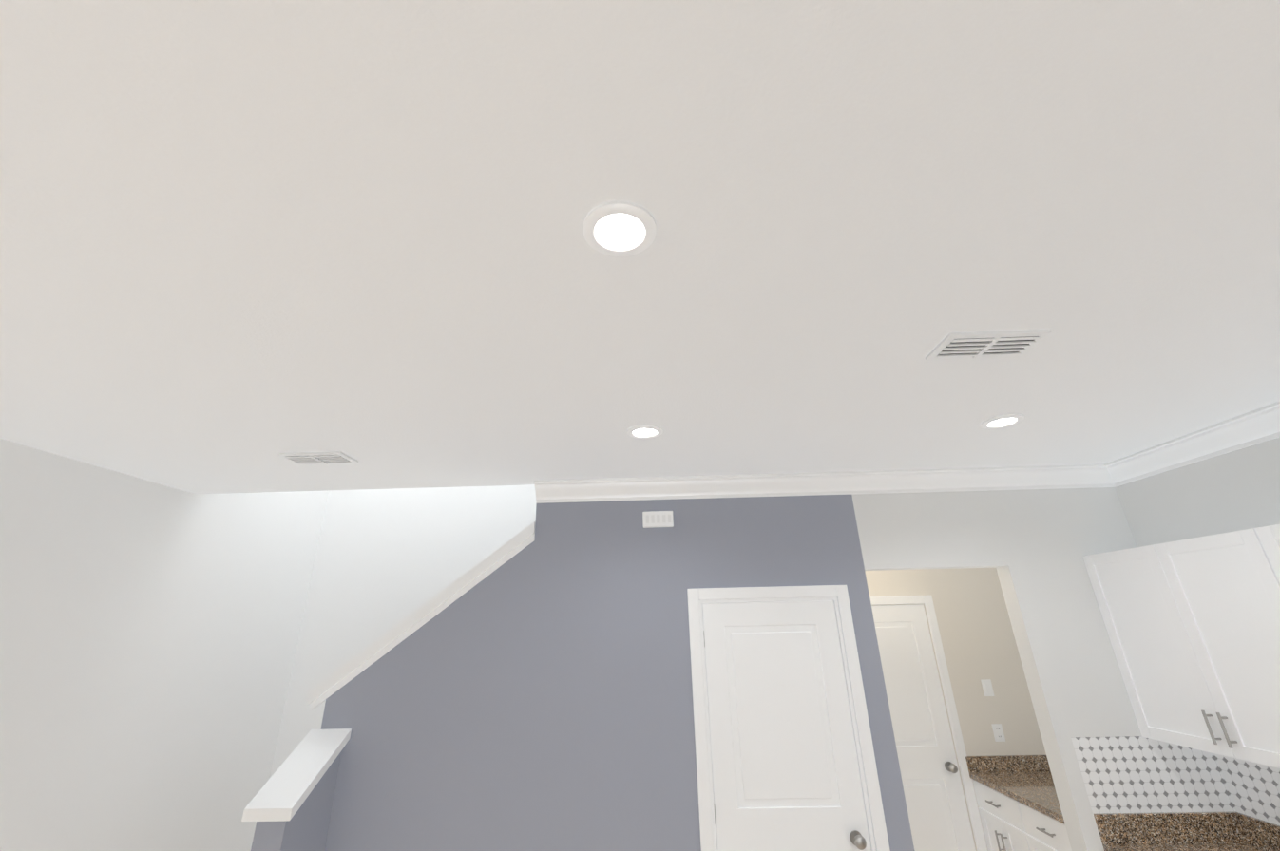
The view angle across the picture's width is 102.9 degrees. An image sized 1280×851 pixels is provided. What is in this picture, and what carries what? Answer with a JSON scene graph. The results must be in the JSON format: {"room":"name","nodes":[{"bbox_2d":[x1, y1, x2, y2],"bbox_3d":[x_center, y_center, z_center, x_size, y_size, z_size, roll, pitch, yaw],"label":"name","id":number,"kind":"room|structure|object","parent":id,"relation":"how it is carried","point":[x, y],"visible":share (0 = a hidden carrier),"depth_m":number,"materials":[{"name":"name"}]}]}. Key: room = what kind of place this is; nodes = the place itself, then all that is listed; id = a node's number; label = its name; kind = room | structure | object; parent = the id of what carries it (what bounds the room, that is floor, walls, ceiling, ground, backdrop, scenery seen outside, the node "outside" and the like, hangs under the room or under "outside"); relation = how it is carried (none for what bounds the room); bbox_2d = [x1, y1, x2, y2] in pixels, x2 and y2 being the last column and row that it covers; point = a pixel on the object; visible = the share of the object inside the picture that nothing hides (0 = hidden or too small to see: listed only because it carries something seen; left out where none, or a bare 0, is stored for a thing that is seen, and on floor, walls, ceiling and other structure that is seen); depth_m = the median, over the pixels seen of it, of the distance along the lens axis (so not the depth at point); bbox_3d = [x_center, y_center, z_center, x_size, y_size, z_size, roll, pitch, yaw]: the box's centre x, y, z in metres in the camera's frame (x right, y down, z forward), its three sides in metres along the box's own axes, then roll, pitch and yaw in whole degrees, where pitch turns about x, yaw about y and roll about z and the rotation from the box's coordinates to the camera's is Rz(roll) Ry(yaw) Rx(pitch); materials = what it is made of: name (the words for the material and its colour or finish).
{"room":"kitchen","nodes":[
{"label":"kitchen","id":0,"kind":"room"},
{"bbox_2d":[0,439,328,850],"bbox_3d":[-3.147,-0.550,0.345,0.150,5.400,9.600,-2,-21,1],"label":"wall","id":1,"kind":"structure","parent":0,"point":[149,633],"depth_m":3.01,"materials":[{"name":"white paint"}]},
{"bbox_2d":[250,751,341,850],"bbox_3d":[-1.726,2.362,2.425,0.140,1.444,0.385,-2,-21,1],"label":"wall","id":2,"kind":"structure","parent":0,"point":[305,828],"depth_m":2.55,"materials":[{"name":"grey paint"}]},
{"bbox_2d":[321,495,914,850],"bbox_3d":[-0.206,1.738,2.891,3.197,2.880,0.120,-2,-21,1],"label":"wall","id":3,"kind":"structure","parent":0,"point":[536,695],"depth_m":2.92,"materials":[{"name":"grey paint"}]},
{"bbox_2d":[642,511,673,528],"bbox_3d":[0.115,0.597,3.246,0.195,0.100,0.030,-2,-21,1],"label":"door chime","id":4,"kind":"object","parent":3,"relation":"attached to","point":[657,519],"visible":1,"depth_m":3.23,"materials":[{"name":"white plastic"}]},
{"bbox_2d":[701,600,871,850],"bbox_3d":[0.785,2.032,2.667,0.799,2.103,0.115,-2,-21,1],"label":"closet door","id":5,"kind":"structure","parent":3,"relation":"in","point":[785,772],"depth_m":2.83,"materials":[{"name":"white wood"}]},
{"bbox_2d":[687,585,890,850],"bbox_3d":[0.791,2.021,2.738,0.959,2.200,0.136,-2,-21,1],"label":"door frame","id":6,"kind":"structure","parent":3,"relation":"attached to","point":[705,789],"depth_m":2.87,"materials":[{"name":"white wood"}]},
{"bbox_2d":[534,464,1115,503],"bbox_3d":[1.121,0.374,3.264,3.600,0.125,0.100,-2,-21,1],"label":"crown molding","id":7,"kind":"structure","parent":3,"relation":"attached to","point":[1077,476],"depth_m":3.26,"materials":[{"name":"white wood"}]},
{"bbox_2d":[0,0,1279,494],"bbox_3d":[-0.105,-1.215,-0.336,6.400,0.250,8.035,-2,-21,1],"label":"ceiling","id":8,"kind":"structure","parent":0,"point":[243,243],"depth_m":1.24,"materials":[{"name":"white paint"}]},
{"bbox_2d":[278,451,358,464],"bbox_3d":[-1.728,0.180,2.747,0.330,0.020,0.170,-2,-21,1],"label":"ceiling vent","id":9,"kind":"object","parent":8,"relation":"in","point":[318,458],"visible":0.98,"depth_m":2.71,"materials":[{"name":"white metal"}]},
{"bbox_2d":[582,201,656,256],"bbox_3d":[-0.049,-0.464,1.219,0.176,0.012,0.176,-2,-21,1],"label":"recessed light","id":10,"kind":"object","parent":8,"relation":"in","point":[619,228],"visible":1,"depth_m":1.21,"materials":[{"name":"white plastic"}]},
{"bbox_2d":[627,424,663,439],"bbox_3d":[0.024,0.032,2.483,0.176,0.012,0.176,-2,-21,1],"label":"recessed light","id":11,"kind":"object","parent":8,"relation":"in","point":[643,431],"visible":0.96,"depth_m":2.47,"materials":[{"name":"white plastic"}]},
{"bbox_2d":[925,329,1050,360],"bbox_3d":[1.195,-0.274,1.764,0.330,0.020,0.170,-2,-21,1],"label":"ceiling vent","id":12,"kind":"object","parent":8,"relation":"in","point":[984,345],"visible":0.98,"depth_m":1.74,"materials":[{"name":"white metal"}]},
{"bbox_2d":[980,413,1024,429],"bbox_3d":[1.743,-0.018,2.456,0.176,0.012,0.176,-2,-21,1],"label":"recessed light","id":13,"kind":"object","parent":8,"relation":"in","point":[1002,421],"visible":0.98,"depth_m":2.44,"materials":[{"name":"white plastic"}]},
{"bbox_2d":[269,484,1046,850],"bbox_3d":[0.071,1.062,4.630,6.000,5.400,0.150,-2,-21,1],"label":"wall","id":14,"kind":"structure","parent":0,"point":[386,561],"depth_m":4.40,"materials":[{"name":"white paint"}]},
{"bbox_2d":[871,604,975,850],"bbox_3d":[2.021,2.491,3.906,0.790,2.103,0.115,-2,-21,1],"label":"hall door","id":15,"kind":"structure","parent":14,"relation":"in","point":[936,808],"depth_m":3.97,"materials":[{"name":"white wood"}]},
{"bbox_2d":[869,595,987,850],"bbox_3d":[2.021,2.466,3.923,0.926,2.186,0.020,-2,-21,1],"label":"door frame","id":16,"kind":"structure","parent":14,"relation":"attached to","point":[971,800],"depth_m":4.01,"materials":[{"name":"white wood"}]},
{"bbox_2d":[980,679,994,696],"bbox_3d":[2.762,2.085,4.053,0.075,0.118,0.010,-2,-21,1],"label":"light switch","id":17,"kind":"object","parent":14,"relation":"attached to","point":[986,684],"depth_m":4.05,"materials":[{"name":"white plastic"}]},
{"bbox_2d":[991,724,1005,742],"bbox_3d":[2.769,2.373,3.939,0.075,0.118,0.009,-2,-21,1],"label":"electrical outlet","id":18,"kind":"object","parent":14,"relation":"attached to","point":[997,729],"depth_m":3.94,"materials":[{"name":"white plastic"}]},
{"bbox_2d":[851,487,1141,850],"bbox_3d":[2.222,1.663,2.839,1.663,2.880,0.120,-2,-21,1],"label":"wall","id":19,"kind":"structure","parent":0,"point":[1033,547],"depth_m":3.10,"materials":[{"name":"white paint"}]},
{"bbox_2d":[1115,437,1279,547],"bbox_3d":[3.023,0.315,-0.200,0.150,3.130,9.600,-2,-21,1],"label":"wall","id":20,"kind":"structure","parent":0,"point":[1236,490],"depth_m":2.70,"materials":[{"name":"white paint"}]},
{"bbox_2d":[1070,736,1279,848],"bbox_3d":[2.637,1.121,0.967,0.720,0.700,3.735,-2,-21,1],"label":"tile backsplash","id":21,"kind":"structure","parent":20,"relation":"attached to","point":[1130,774],"depth_m":2.67,"materials":[{"name":"tile"}]},
{"bbox_2d":[1082,532,1279,768],"bbox_3d":[2.850,1.045,2.447,0.347,0.955,1.018,-2,-21,1],"label":"upper cabinet","id":22,"kind":"object","parent":20,"relation":"attached to","point":[1193,627],"depth_m":2.46,"materials":[{"name":"white wood"}]},
{"bbox_2d":[1104,401,1279,486],"bbox_3d":[2.850,-1.095,-0.374,0.100,0.125,7.835,-2,-21,1],"label":"crown molding","id":23,"kind":"structure","parent":20,"relation":"attached to","point":[1256,427],"depth_m":2.68,"materials":[{"name":"white wood"}]},
{"bbox_2d":[1234,524,1279,638],"bbox_3d":[2.830,0.803,1.829,0.347,0.955,0.551,-2,-21,1],"label":"upper cabinet","id":24,"kind":"object","parent":20,"relation":"attached to","point":[1260,546],"depth_m":2.17,"materials":[{"name":"white wood"}]},
{"bbox_3d":[-0.016,1.913,-0.726,6.400,0.100,9.600,-2,-21,1],"label":"floor","id":25,"kind":"structure","parent":0,"visible":0},
{"bbox_2d":[965,755,1071,850],"bbox_3d":[2.772,2.797,3.213,0.645,1.020,1.048,-2,-21,1],"label":"base cabinet","id":26,"kind":"object","parent":25,"relation":"on","point":[1018,803],"visible":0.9,"depth_m":3.49,"materials":[{"name":"white painted wood"},{"name":"brushed nickel"}]},
{"bbox_2d":[1093,811,1279,850],"bbox_3d":[2.652,1.800,0.704,0.718,1.045,3.723,-2,-21,1],"label":"countertop","id":27,"kind":"structure","parent":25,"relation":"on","point":[1204,831],"depth_m":2.58,"materials":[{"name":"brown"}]},
{"bbox_3d":[-0.845,2.088,3.236,4.160,2.510,1.748,-2,-21,1],"label":"stairs","id":28,"kind":"structure","parent":25,"relation":"on","visible":0},
{"bbox_2d":[241,521,534,821],"bbox_3d":[-1.285,1.266,2.902,1.250,1.447,0.570,-2,-21,1],"label":"caps","id":29,"kind":"object","parent":28,"relation":"on","point":[285,791],"visible":0.93,"depth_m":2.88,"materials":[{"name":"white wood"}]}
]}

